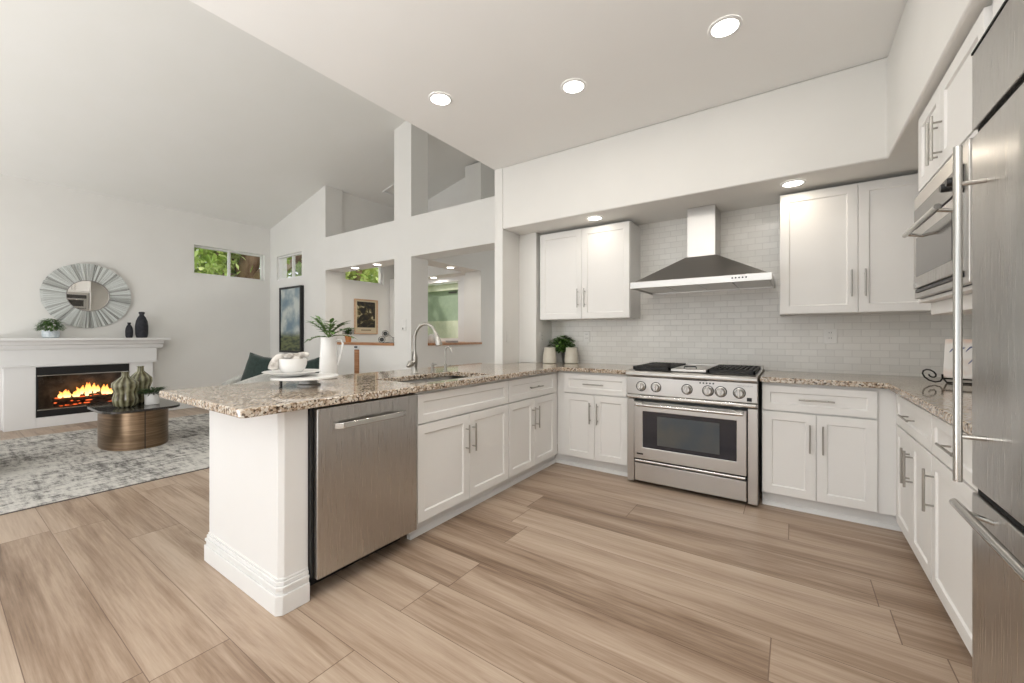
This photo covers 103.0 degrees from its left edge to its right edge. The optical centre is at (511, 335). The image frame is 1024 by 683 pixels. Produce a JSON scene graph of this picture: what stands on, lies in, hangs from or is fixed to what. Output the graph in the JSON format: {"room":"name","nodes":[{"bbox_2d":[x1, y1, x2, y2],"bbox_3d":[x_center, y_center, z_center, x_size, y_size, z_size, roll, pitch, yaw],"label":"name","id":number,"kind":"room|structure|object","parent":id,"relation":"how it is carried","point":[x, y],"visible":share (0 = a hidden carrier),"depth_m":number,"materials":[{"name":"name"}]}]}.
{"room":"kitchen","nodes":[
{"label":"kitchen","id":0,"kind":"room"},
{"bbox_2d":[0,174,286,430],"bbox_3d":[-6.595,-0.425,5.100,0.150,3.250,7.300,0,0,35],"label":"wall","id":1,"kind":"structure","parent":0,"point":[213,324],"depth_m":6.35,"materials":[{"name":"paint"}]},
{"bbox_2d":[40,263,130,327],"bbox_3d":[-5.999,-0.564,5.764,0.061,0.907,0.907,0,0,35],"label":"wall mirror","id":2,"kind":"object","parent":1,"relation":"attached to","point":[80,295],"visible":1,"depth_m":5.74,"materials":[{"name":"silver metal"}]},
{"bbox_2d":[168,402,194,410],"bbox_3d":[-6.615,1.140,4.926,0.015,0.120,6.990,0,0,35],"label":"baseboard","id":3,"kind":"structure","parent":1,"relation":"attached to","point":[182,406],"depth_m":6.67,"materials":[{"name":"paint"}]},
{"bbox_2d":[194,245,262,280],"bbox_3d":[-5.090,-1.285,7.324,0.050,0.490,1.110,0,0,35],"label":"window","id":4,"kind":"structure","parent":1,"relation":"in","point":[195,246],"depth_m":7.31,"materials":[{"name":"paint"}]},
{"bbox_2d":[0,0,404,228],"bbox_3d":[-4.443,-2.744,3.492,6.420,1.684,7.499,0,0,35],"label":"ceiling","id":5,"kind":"structure","parent":0,"point":[171,104],"depth_m":4.77,"materials":[{"name":"paint"}]},
{"bbox_2d":[342,192,393,341],"bbox_3d":[-2.559,-0.644,7.691,0.150,3.687,1.550,0,0,35],"label":"wall","id":6,"kind":"structure","parent":0,"point":[357,212],"depth_m":7.41,"materials":[{"name":"paint"}]},
{"bbox_2d":[345,267,381,284],"bbox_3d":[-2.720,-1.205,7.431,0.050,0.490,0.800,0,0,35],"label":"window","id":7,"kind":"structure","parent":6,"relation":"in","point":[380,268],"depth_m":7.68,"materials":[{"name":"paint"}]},
{"bbox_2d":[354,298,377,333],"bbox_3d":[-2.650,-0.345,7.401,0.025,0.630,0.490,0,0,35],"label":"framed poster","id":8,"kind":"object","parent":6,"relation":"attached to","point":[365,311],"visible":1,"depth_m":7.39,"materials":[{"name":"paper"}]},
{"bbox_2d":[357,301,374,327],"bbox_3d":[-2.650,-0.383,7.401,0.002,0.465,0.380,0,0,35],"label":"print","id":9,"kind":"object","parent":8,"relation":"attached to","point":[365,309],"depth_m":7.40},
{"bbox_2d":[270,121,494,374],"bbox_3d":[-2.194,-0.896,6.309,5.720,4.191,0.310,0,0,35],"label":"wall","id":10,"kind":"structure","parent":0,"point":[416,235],"depth_m":5.81,"materials":[{"name":"paint"}]},
{"bbox_2d":[279,252,301,279],"bbox_3d":[-4.030,-1.265,7.461,0.890,0.450,0.050,0,0,35],"label":"window","id":11,"kind":"structure","parent":10,"relation":"in","point":[299,253],"depth_m":7.45,"materials":[{"name":"paint"}]},
{"bbox_2d":[279,285,303,352],"bbox_3d":[-3.963,-0.290,7.303,0.750,1.180,0.060,0,0,35],"label":"framed painting","id":12,"kind":"object","parent":10,"relation":"attached to","point":[291,299],"visible":0.9,"depth_m":7.27,"materials":[{"name":"black wood"}]},
{"bbox_2d":[354,345,358,373],"bbox_3d":[-2.386,0.362,6.233,0.110,0.435,0.030,0,0,35],"label":"panel","id":13,"kind":"object","parent":10,"relation":"attached to","point":[356,352],"visible":0.94,"depth_m":6.23,"materials":[{"name":"brown wood"}]},
{"bbox_2d":[337,342,393,345],"bbox_3d":[-2.287,0.122,6.376,1.730,0.035,0.365,0,0,35],"label":"trim","id":14,"kind":"structure","parent":10,"relation":"attached to","point":[338,343],"depth_m":6.17,"materials":[{"name":"brown wood"}]},
{"bbox_2d":[342,329,353,341],"bbox_3d":[-2.651,-0.010,6.595,0.226,0.228,0.210,0,0,35],"label":"potted plant","id":15,"kind":"object","parent":14,"relation":"on","point":[347,338],"visible":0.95,"depth_m":6.56,"materials":[{"name":"green plant"}]},
{"bbox_2d":[378,330,393,342],"bbox_3d":[-1.824,0.012,6.035,0.300,0.186,0.113,0,0,-17],"label":"rack","id":16,"kind":"object","parent":14,"relation":"on","point":[384,330],"visible":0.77,"depth_m":5.97,"materials":[{"name":"black metal"}]},
{"bbox_2d":[390,279,393,341],"bbox_3d":[-2.257,0.058,7.889,0.120,2.285,0.180,0,0,35],"label":"wall","id":17,"kind":"structure","parent":0,"point":[391,280],"depth_m":7.82,"materials":[{"name":"paint"}]},
{"bbox_2d":[342,133,478,207],"bbox_3d":[-0.485,-3.019,7.200,4.120,1.135,3.100,0,0,35],"label":"ceiling","id":18,"kind":"structure","parent":0,"point":[447,164],"depth_m":6.92,"materials":[{"name":"paint"}]},
{"bbox_2d":[382,184,393,195],"bbox_3d":[-1.943,-2.631,7.332,0.530,0.141,0.540,0,0,35],"label":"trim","id":19,"kind":"structure","parent":18,"relation":"attached to","point":[392,185],"depth_m":7.24,"materials":[{"name":"paint"}]},
{"bbox_2d":[428,178,464,341],"bbox_3d":[-1.361,-0.854,7.745,1.760,4.108,0.100,0,0,35],"label":"wall","id":20,"kind":"structure","parent":0,"point":[454,195],"depth_m":7.53,"materials":[{"name":"paint"}]},
{"bbox_2d":[428,277,463,340],"bbox_3d":[-1.338,-0.481,7.729,1.215,1.162,0.060,0,0,35],"label":"window","id":21,"kind":"structure","parent":20,"relation":"in","point":[461,278],"depth_m":7.44,"materials":[{"name":"paint"}]},
{"bbox_2d":[428,266,464,279],"bbox_3d":[-1.425,-1.357,7.546,1.640,0.544,0.300,0,0,35],"label":"ceiling","id":22,"kind":"structure","parent":0,"point":[437,272],"depth_m":7.32,"materials":[{"name":"paint"}]},
{"bbox_2d":[428,162,494,366],"bbox_3d":[-0.521,-0.854,7.104,0.350,4.108,2.900,0,0,35],"label":"wall partition","id":23,"kind":"structure","parent":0,"point":[478,268],"depth_m":6.88,"materials":[{"name":"paint"}]},
{"bbox_2d":[428,342,481,345],"bbox_3d":[-1.002,0.123,6.403,0.395,0.033,1.200,0,0,35],"label":"trim","id":24,"kind":"structure","parent":23,"relation":"attached to","point":[443,343],"depth_m":6.35,"materials":[{"name":"brown wood"}]},
{"bbox_2d":[428,334,434,342],"bbox_3d":[-1.210,0.039,6.097,0.130,0.135,0.130,0,0,35],"label":"round vase","id":25,"kind":"object","parent":24,"relation":"on","point":[431,339],"visible":0.87,"depth_m":6.05,"materials":[{"name":"white ceramic"}]},
{"bbox_2d":[0,407,971,682],"bbox_3d":[-1.862,1.260,3.595,9.650,0.120,10.600,0,0,35],"label":"floor","id":26,"kind":"structure","parent":0,"point":[565,573],"depth_m":1.82,"materials":[{"name":"brown wood"}]},
{"bbox_2d":[0,338,170,431],"bbox_3d":[-5.922,0.615,5.660,0.318,1.170,1.787,0,0,35],"label":"fireplace","id":27,"kind":"object","parent":26,"relation":"on","point":[47,382],"visible":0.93,"depth_m":5.49,"materials":[{"name":"paint"}]},
{"bbox_2d":[34,318,65,337],"bbox_3d":[-6.070,-0.102,5.359,0.288,0.264,0.317,0,0,10],"label":"potted plant","id":28,"kind":"object","parent":27,"relation":"on","point":[45,334],"visible":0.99,"depth_m":5.31,"materials":[{"name":"green plant"}]},
{"bbox_2d":[0,338,170,340],"bbox_3d":[-5.922,0.047,5.660,0.318,0.034,1.787,0,0,35],"label":"shelf","id":29,"kind":"object","parent":27,"relation":"attached to","point":[1,339],"depth_m":5.54,"materials":[{"name":"paint"}]},
{"bbox_2d":[125,322,132,337],"bbox_3d":[-5.662,-0.084,6.020,0.088,0.226,0.088,0,0,35],"label":"vase","id":30,"kind":"object","parent":27,"relation":"on","point":[129,330],"visible":1,"depth_m":5.99,"materials":[{"name":"black ceramic"}]},
{"bbox_2d":[135,312,147,337],"bbox_3d":[-5.582,-0.166,6.136,0.152,0.390,0.152,0,0,35],"label":"vase","id":31,"kind":"object","parent":27,"relation":"on","point":[141,325],"visible":1,"depth_m":6.09,"materials":[{"name":"black ceramic"}]},
{"bbox_2d":[0,413,208,514],"bbox_3d":[-4.299,1.194,4.122,3.050,0.012,4.310,0,0,35],"label":"area rug","id":32,"kind":"object","parent":26,"relation":"on","point":[41,470],"visible":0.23,"depth_m":3.79,"materials":[{"name":"grey carpet"}]},
{"bbox_2d":[86,398,179,450],"bbox_3d":[-4.204,0.974,4.525,1.000,0.427,0.660,0,0,35],"label":"coffee table","id":33,"kind":"object","parent":32,"relation":"on","point":[139,426],"visible":0.81,"depth_m":4.25,"materials":[{"name":"brown metal"}]},
{"bbox_2d":[111,371,138,407],"bbox_3d":[-4.139,0.572,4.359,0.219,0.376,0.221,0,0,35],"label":"vase","id":34,"kind":"object","parent":33,"relation":"on","point":[125,388],"visible":1,"depth_m":4.30,"materials":[{"name":"green ceramic"}]},
{"bbox_2d":[130,366,152,402],"bbox_3d":[-4.225,0.551,4.631,0.206,0.416,0.207,0,0,35],"label":"vase","id":35,"kind":"object","parent":33,"relation":"on","point":[145,380],"visible":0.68,"depth_m":4.59,"materials":[{"name":"green ceramic"}]},
{"bbox_2d":[137,386,165,404],"bbox_3d":[-4.007,0.662,4.531,0.353,0.195,0.343,0,0,35],"label":"potted plant","id":36,"kind":"object","parent":33,"relation":"on","point":[151,398],"visible":0.85,"depth_m":4.49,"materials":[{"name":"green plant"}]},
{"bbox_2d":[221,369,279,384],"bbox_3d":[-3.466,0.797,5.484,0.710,0.780,0.800,0,0,-40],"label":"armchair","id":37,"kind":"object","parent":32,"relation":"on","point":[263,377],"visible":0.12,"depth_m":5.24,"materials":[{"name":"grey fabric"}]},
{"bbox_2d":[241,352,271,380],"bbox_3d":[-3.414,0.485,5.492,0.529,0.519,0.186,0,0,10],"label":"throw pillow","id":38,"kind":"object","parent":37,"relation":"on","point":[256,364],"visible":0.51,"depth_m":5.45,"materials":[{"name":"green fabric"}]},
{"bbox_3d":[-2.678,0.797,5.207,0.800,0.780,0.710,0,0,20],"label":"armchair","id":39,"kind":"object","parent":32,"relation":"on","visible":0},
{"bbox_2d":[305,357,319,372],"bbox_3d":[-2.631,0.530,5.219,0.544,0.532,0.185,0,0,-15],"label":"throw pillow","id":40,"kind":"object","parent":39,"relation":"on","point":[313,363],"visible":0.12,"depth_m":5.22,"materials":[{"name":"green fabric"}]},
{"bbox_2d":[204,409,309,616],"bbox_3d":[-1.279,0.761,2.008,0.793,0.877,0.143,0,0,35],"label":"end panel","id":41,"kind":"object","parent":26,"relation":"on","point":[257,537],"visible":0.91,"depth_m":1.84,"materials":[{"name":"paint"}]},
{"bbox_2d":[308,393,416,585],"bbox_3d":[-0.941,0.764,2.233,0.644,0.872,0.609,0,0,35],"label":"dishwasher","id":42,"kind":"object","parent":26,"relation":"on","point":[362,455],"visible":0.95,"depth_m":2.01,"materials":[{"name":"silver metal"}]},
{"bbox_2d":[402,376,507,539],"bbox_3d":[-0.518,0.762,2.895,0.638,0.876,0.920,0,0,35],"label":"base cabinet","id":43,"kind":"object","parent":26,"relation":"on","point":[462,431],"visible":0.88,"depth_m":2.66,"materials":[{"name":"paint"}]},
{"bbox_2d":[501,371,556,490],"bbox_3d":[-0.008,0.762,3.634,0.638,0.876,0.875,0,0,35],"label":"base cabinet","id":44,"kind":"object","parent":26,"relation":"on","point":[532,399],"visible":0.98,"depth_m":3.38,"materials":[{"name":"paint"}]},
{"bbox_2d":[159,362,634,417],"bbox_3d":[-0.251,0.304,3.023,1.592,0.036,3.290,0,0,35],"label":"countertop","id":45,"kind":"structure","parent":44,"relation":"on","point":[245,400],"depth_m":2.22,"materials":[{"name":"stone"}]},
{"bbox_2d":[270,373,338,387],"bbox_3d":[-1.176,0.257,2.319,0.350,0.058,0.350,0,0,35],"label":"serving stand","id":46,"kind":"object","parent":45,"relation":"on","point":[310,380],"visible":0.91,"depth_m":2.27,"materials":[{"name":"white ceramic"}]},
{"bbox_2d":[269,372,314,376],"bbox_3d":[-1.239,0.217,2.298,0.236,0.019,0.236,0,0,35],"label":"dinner plate","id":47,"kind":"object","parent":46,"relation":"on","point":[290,375],"visible":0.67,"depth_m":2.22,"materials":[{"name":"white ceramic"}]},
{"bbox_2d":[261,369,321,374],"bbox_3d":[-1.239,0.207,2.298,0.300,0.019,0.300,0,0,35],"label":"dinner plate","id":48,"kind":"object","parent":47,"relation":"on","point":[305,371],"visible":0.74,"depth_m":2.27,"materials":[{"name":"white ceramic"}]},
{"bbox_2d":[279,358,306,372],"bbox_3d":[-1.239,0.167,2.298,0.150,0.078,0.150,0,0,35],"label":"bowl","id":49,"kind":"object","parent":48,"relation":"on","point":[285,365],"visible":0.88,"depth_m":2.24,"materials":[{"name":"white ceramic"}]},
{"bbox_2d":[268,352,308,369],"bbox_3d":[-1.252,0.140,2.278,0.106,0.098,0.194,0,0,35],"label":"napkin","id":50,"kind":"object","parent":49,"relation":"in","point":[274,363],"visible":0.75,"depth_m":2.24,"materials":[{"name":"fabric"}]},
{"bbox_2d":[319,338,343,378],"bbox_3d":[-1.214,0.149,2.715,0.140,0.273,0.121,0,0,35],"label":"pitcher","id":51,"kind":"object","parent":45,"relation":"on","point":[328,361],"visible":0.77,"depth_m":2.68,"materials":[{"name":"white ceramic"}]},
{"bbox_2d":[304,315,355,342],"bbox_3d":[-1.207,-0.005,2.729,0.334,0.270,0.283,0,0,35],"label":"leafy stems","id":52,"kind":"object","parent":51,"relation":"in","point":[324,327],"visible":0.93,"depth_m":2.71,"materials":[{"name":"green plant"}]},
{"bbox_2d":[406,322,441,373],"bbox_3d":[-0.647,0.093,2.997,0.311,0.386,0.102,0,0,35],"label":"kitchen faucet","id":53,"kind":"object","parent":45,"relation":"on","point":[413,363],"visible":1,"depth_m":3.06,"materials":[{"name":"silver metal"}]},
{"bbox_2d":[430,363,436,372],"bbox_3d":[-0.612,0.251,3.181,0.063,0.070,0.036,0,0,35],"label":"soap dispenser","id":54,"kind":"object","parent":45,"relation":"on","point":[432,364],"visible":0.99,"depth_m":3.18,"materials":[{"name":"silver metal"}]},
{"bbox_2d":[405,376,464,383],"bbox_3d":[-0.526,0.419,2.860,0.410,0.190,0.770,0,0,35],"label":"sink","id":55,"kind":"object","parent":45,"relation":"in","point":[448,377],"visible":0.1,"depth_m":3.03,"materials":[{"name":"silver metal"}]},
{"bbox_2d":[443,346,452,370],"bbox_3d":[-0.518,0.183,3.275,0.067,0.206,0.089,0,0,-19],"label":"water tap","id":56,"kind":"object","parent":45,"relation":"on","point":[445,364],"visible":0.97,"depth_m":3.28,"materials":[{"name":"silver metal"}]},
{"bbox_2d":[543,347,556,363],"bbox_3d":[0.392,0.203,4.232,0.144,0.164,0.144,0,0,35],"label":"canister","id":57,"kind":"object","parent":45,"relation":"on","point":[549,355],"visible":1,"depth_m":4.18,"materials":[{"name":"white ceramic"}]},
{"bbox_2d":[548,335,574,362],"bbox_3d":[0.522,0.138,4.345,0.332,0.296,0.260,0,0,35],"label":"potted herb","id":58,"kind":"object","parent":45,"relation":"on","point":[560,347],"visible":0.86,"depth_m":4.33,"materials":[{"name":"green plant"}]},
{"bbox_2d":[564,347,577,363],"bbox_3d":[0.618,0.203,4.239,0.144,0.164,0.144,0,0,35],"label":"canister","id":59,"kind":"object","parent":45,"relation":"on","point":[571,354],"visible":1,"depth_m":4.18,"materials":[{"name":"white ceramic"}]},
{"bbox_2d":[555,371,628,476],"bbox_3d":[0.828,0.762,3.841,0.727,0.876,0.638,0,0,35],"label":"base cabinet","id":60,"kind":"object","parent":26,"relation":"on","point":[592,407],"visible":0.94,"depth_m":3.58,"materials":[{"name":"paint"}]},
{"bbox_2d":[626,362,763,505],"bbox_3d":[1.492,0.707,3.322,0.920,0.947,0.758,0,0,35],"label":"gas range","id":61,"kind":"object","parent":26,"relation":"on","point":[696,427],"visible":1,"depth_m":3.04,"materials":[{"name":"silver metal"}]},
{"bbox_2d":[626,362,763,382],"bbox_3d":[1.501,0.279,3.335,0.920,0.091,0.705,0,0,35],"label":"cooktop","id":62,"kind":"object","parent":61,"relation":"in","point":[663,371],"depth_m":3.12,"materials":[{"name":"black metal"}]},
{"bbox_2d":[762,382,901,531],"bbox_3d":[2.225,0.762,2.877,0.753,0.876,0.638,0,0,35],"label":"base cabinet","id":63,"kind":"object","parent":26,"relation":"on","point":[828,451],"visible":0.98,"depth_m":2.65,"materials":[{"name":"paint"}]},
{"bbox_2d":[896,394,933,583],"bbox_3d":[2.332,0.762,2.002,0.638,0.876,0.904,0,0,35],"label":"base cabinet","id":64,"kind":"object","parent":26,"relation":"on","point":[914,453],"visible":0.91,"depth_m":2.05,"materials":[{"name":"paint"}]},
{"bbox_2d":[760,370,971,434],"bbox_3d":[2.030,0.304,2.116,1.320,0.036,2.190,0,0,35],"label":"countertop","id":65,"kind":"structure","parent":64,"relation":"on","point":[936,398],"depth_m":2.48,"materials":[{"name":"stone"}]},
{"bbox_2d":[922,369,971,384],"bbox_3d":[2.635,0.185,2.344,0.137,0.202,0.384,0,0,-35],"label":"easel","id":66,"kind":"object","parent":65,"relation":"on","point":[929,375],"visible":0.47,"depth_m":2.43,"materials":[{"name":"metal"}]},
{"bbox_2d":[943,339,971,378],"bbox_3d":[2.630,0.134,2.330,0.083,0.226,0.215,0,0,-35],"label":"decorative plaque","id":67,"kind":"object","parent":66,"relation":"on","point":[967,343],"visible":0.26,"depth_m":2.37,"materials":[{"name":"white paper"}]},
{"bbox_2d":[922,414,977,655],"bbox_3d":[1.869,0.762,1.332,0.638,0.876,0.720,0,0,35],"label":"base cabinet","id":68,"kind":"object","parent":26,"relation":"on","point":[951,533],"visible":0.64,"depth_m":1.59,"materials":[{"name":"paint"}]},
{"bbox_2d":[949,0,1023,682],"bbox_3d":[1.366,0.178,0.668,0.742,2.043,0.915,0,0,35],"label":"refrigerator","id":69,"kind":"object","parent":26,"relation":"on","point":[996,518],"visible":1,"depth_m":1.08,"materials":[{"name":"silver metal"}]},
{"bbox_2d":[993,0,1004,17],"bbox_3d":[1.247,-0.966,0.865,0.020,0.232,1.050,0,0,35],"label":"filler panel","id":70,"kind":"object","parent":69,"relation":"on","point":[997,4],"visible":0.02,"depth_m":1.28,"materials":[{"name":"paint"}]},
{"bbox_2d":[495,168,523,363],"bbox_3d":[0.899,-0.254,5.668,0.100,2.908,3.650,0,0,35],"label":"wall","id":71,"kind":"structure","parent":0,"point":[506,242],"depth_m":4.19,"materials":[{"name":"paint"}]},
{"bbox_2d":[519,232,551,362],"bbox_3d":[0.263,-0.400,4.469,0.214,1.371,0.346,0,0,35],"label":"wall","id":72,"kind":"structure","parent":0,"point":[531,350],"depth_m":4.32,"materials":[{"name":"paint"}]},
{"bbox_2d":[540,333,542,342],"bbox_3d":[0.318,0.024,4.350,0.009,0.114,0.070,0,0,35],"label":"wall outlet","id":73,"kind":"object","parent":72,"relation":"attached to","point":[541,334],"visible":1,"depth_m":4.34,"materials":[{"name":"white plastic"}]},
{"bbox_2d":[189,0,906,169],"bbox_3d":[-0.322,-1.748,0.660,3.780,0.080,7.520,0,0,35],"label":"ceiling","id":74,"kind":"structure","parent":0,"point":[503,65],"depth_m":2.44,"materials":[{"name":"paint"}]},
{"bbox_2d":[428,92,451,105],"bbox_3d":[-0.515,-1.703,2.932,0.170,0.008,0.170,0,0,35],"label":"recessed light","id":75,"kind":"object","parent":74,"relation":"in","point":[437,98],"visible":1,"depth_m":2.92,"materials":[{"name":"paint"}]},
{"bbox_2d":[431,94,449,104],"bbox_3d":[-0.515,-1.704,2.932,0.138,0.005,0.138,0,0,35],"label":"diffuser","id":76,"kind":"object","parent":75,"relation":"attached to","point":[437,99],"depth_m":2.93,"materials":[{"name":"white"}]},
{"bbox_2d":[561,78,585,93],"bbox_3d":[0.421,-1.703,2.784,0.170,0.008,0.170,0,0,35],"label":"recessed light","id":77,"kind":"object","parent":74,"relation":"in","point":[575,85],"visible":1,"depth_m":2.78,"materials":[{"name":"paint"}]},
{"bbox_2d":[564,81,583,92],"bbox_3d":[0.421,-1.704,2.784,0.138,0.005,0.138,0,0,35],"label":"diffuser","id":78,"kind":"object","parent":77,"relation":"attached to","point":[569,86],"depth_m":2.78,"materials":[{"name":"white"}]},
{"bbox_2d":[708,15,741,38],"bbox_3d":[1.177,-1.703,2.250,0.170,0.008,0.170,0,0,35],"label":"recessed light","id":79,"kind":"object","parent":74,"relation":"in","point":[725,26],"visible":1,"depth_m":2.24,"materials":[{"name":"paint"}]},
{"bbox_2d":[711,19,738,36],"bbox_3d":[1.177,-1.704,2.250,0.138,0.005,0.138,0,0,35],"label":"diffuser","id":80,"kind":"object","parent":79,"relation":"attached to","point":[721,27],"depth_m":2.25,"materials":[{"name":"white"}]},
{"bbox_2d":[503,0,992,234],"bbox_3d":[-0.308,-1.397,0.699,3.560,0.623,7.200,0,0,35],"label":"soffit","id":81,"kind":"structure","parent":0,"point":[857,124],"depth_m":2.90,"materials":[{"name":"paint"}]},
{"bbox_2d":[586,215,602,220],"bbox_3d":[0.760,-1.080,3.741,0.150,0.008,0.150,0,0,35],"label":"recessed light","id":82,"kind":"object","parent":81,"relation":"in","point":[596,217],"visible":1,"depth_m":3.74,"materials":[{"name":"paint"}]},
{"bbox_2d":[588,217,600,219],"bbox_3d":[0.760,-1.081,3.741,0.122,0.005,0.122,0,0,35],"label":"diffuser","id":83,"kind":"object","parent":82,"relation":"attached to","point":[589,218],"depth_m":3.74,"materials":[{"name":"white"}]},
{"bbox_2d":[780,179,805,187],"bbox_3d":[1.994,-1.080,2.888,0.150,0.008,0.150,0,0,35],"label":"recessed light","id":84,"kind":"object","parent":81,"relation":"in","point":[796,182],"visible":1,"depth_m":2.88,"materials":[{"name":"paint"}]},
{"bbox_2d":[783,181,802,186],"bbox_3d":[1.994,-1.081,2.888,0.122,0.005,0.122,0,0,35],"label":"diffuser","id":85,"kind":"object","parent":84,"relation":"attached to","point":[788,183],"depth_m":2.88,"materials":[{"name":"white plastic"}]},
{"bbox_2d":[541,203,971,443],"bbox_3d":[1.770,-0.254,3.707,3.560,2.908,0.128,0,0,35],"label":"wall","id":86,"kind":"structure","parent":0,"point":[738,327],"depth_m":3.46,"materials":[{"name":"tile"}]},
{"bbox_2d":[584,332,589,341],"bbox_3d":[0.790,0.013,4.298,0.070,0.114,0.009,0,0,35],"label":"wall outlet","id":87,"kind":"object","parent":86,"relation":"attached to","point":[586,334],"visible":1,"depth_m":4.29,"materials":[{"name":"white plastic"}]},
{"bbox_2d":[540,221,639,320],"bbox_3d":[0.763,-0.612,4.104,0.952,0.893,0.358,0,0,35],"label":"upper cabinet","id":88,"kind":"object","parent":86,"relation":"attached to","point":[588,273],"visible":1,"depth_m":3.94,"materials":[{"name":"paint"}]},
{"bbox_2d":[630,204,774,294],"bbox_3d":[1.576,-0.737,3.374,1.000,0.690,0.631,0,0,35],"label":"range hood","id":89,"kind":"object","parent":86,"relation":"attached to","point":[703,269],"visible":1,"depth_m":3.34,"materials":[{"name":"silver metal"}]},
{"bbox_2d":[823,329,836,343],"bbox_3d":[2.459,0.005,3.146,0.085,0.114,0.009,0,0,35],"label":"wall outlet","id":90,"kind":"object","parent":86,"relation":"attached to","point":[829,335],"visible":1,"depth_m":3.14,"materials":[{"name":"white plastic"}]},
{"bbox_2d":[780,173,930,315],"bbox_3d":[2.592,-0.611,2.842,1.203,0.902,0.358,0,0,35],"label":"upper cabinet","id":91,"kind":"object","parent":86,"relation":"attached to","point":[844,250],"visible":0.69,"depth_m":2.84,"materials":[{"name":"paint"}]},
{"bbox_3d":[1.241,-0.254,-0.298,0.120,2.908,7.320,0,0,35],"label":"wall","id":92,"kind":"structure","parent":0,"visible":0},
{"bbox_2d":[918,130,977,314],"bbox_3d":[1.990,-0.400,1.457,0.600,0.600,0.940,0,0,35],"label":"housing","id":93,"kind":"object","parent":92,"relation":"attached to","point":[941,303],"visible":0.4,"depth_m":1.75,"materials":[{"name":"paint"}]},
{"bbox_2d":[902,137,973,298],"bbox_3d":[1.906,-0.423,1.575,0.528,0.489,0.745,0,0,35],"label":"microwave oven","id":94,"kind":"object","parent":93,"relation":"in","point":[932,227],"visible":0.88,"depth_m":1.60,"materials":[{"name":"silver metal"}]},
{"bbox_2d":[918,3,992,191],"bbox_3d":[2.002,-0.891,1.507,0.638,0.373,0.845,0,0,35],"label":"upper cabinet","id":95,"kind":"object","parent":92,"relation":"attached to","point":[945,123],"visible":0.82,"depth_m":1.63,"materials":[{"name":"paint"}]},
{"label":"outside","id":96,"kind":"structure","parent":0,"visible":0},
{"bbox_3d":[-2.293,1.325,12.520,42.000,0.150,42.000,0,0,35],"label":"ground","id":97,"kind":"structure","parent":96,"visible":0},
{"bbox_2d":[194,248,240,276],"bbox_3d":[-7.818,-1.181,9.841,3.978,4.997,3.791,0,0,38],"label":"tree","id":98,"kind":"object","parent":97,"relation":"on","point":[215,252],"visible":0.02,"depth_m":9.24,"materials":[{"name":"green plant"}]},
{"bbox_2d":[194,248,301,278],"bbox_3d":[-5.921,-1.357,9.583,5.374,5.384,4.520,0,0,-7],"label":"tree","id":99,"kind":"object","parent":97,"relation":"on","point":[243,268],"visible":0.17,"depth_m":9.50,"materials":[{"name":"green plant"}]},
{"bbox_2d":[224,256,377,280],"bbox_3d":[-5.970,-1.438,12.095,5.127,5.514,4.944,0,0,-21],"label":"tree","id":100,"kind":"object","parent":97,"relation":"on","point":[232,256],"visible":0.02,"depth_m":12.19,"materials":[{"name":"green plant"}]},
{"bbox_2d":[295,260,377,282],"bbox_3d":[-4.287,-1.185,10.686,3.463,4.999,4.189,0,0,-5],"label":"tree","id":101,"kind":"object","parent":97,"relation":"on","point":[365,275],"visible":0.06,"depth_m":9.92,"materials":[{"name":"green plant"}]},
{"bbox_2d":[428,281,457,337],"bbox_3d":[-0.331,-0.571,11.907,9.075,3.741,2.427,0,0,35],"label":"house","id":102,"kind":"structure","parent":97,"relation":"on","point":[442,297],"depth_m":11.81,"materials":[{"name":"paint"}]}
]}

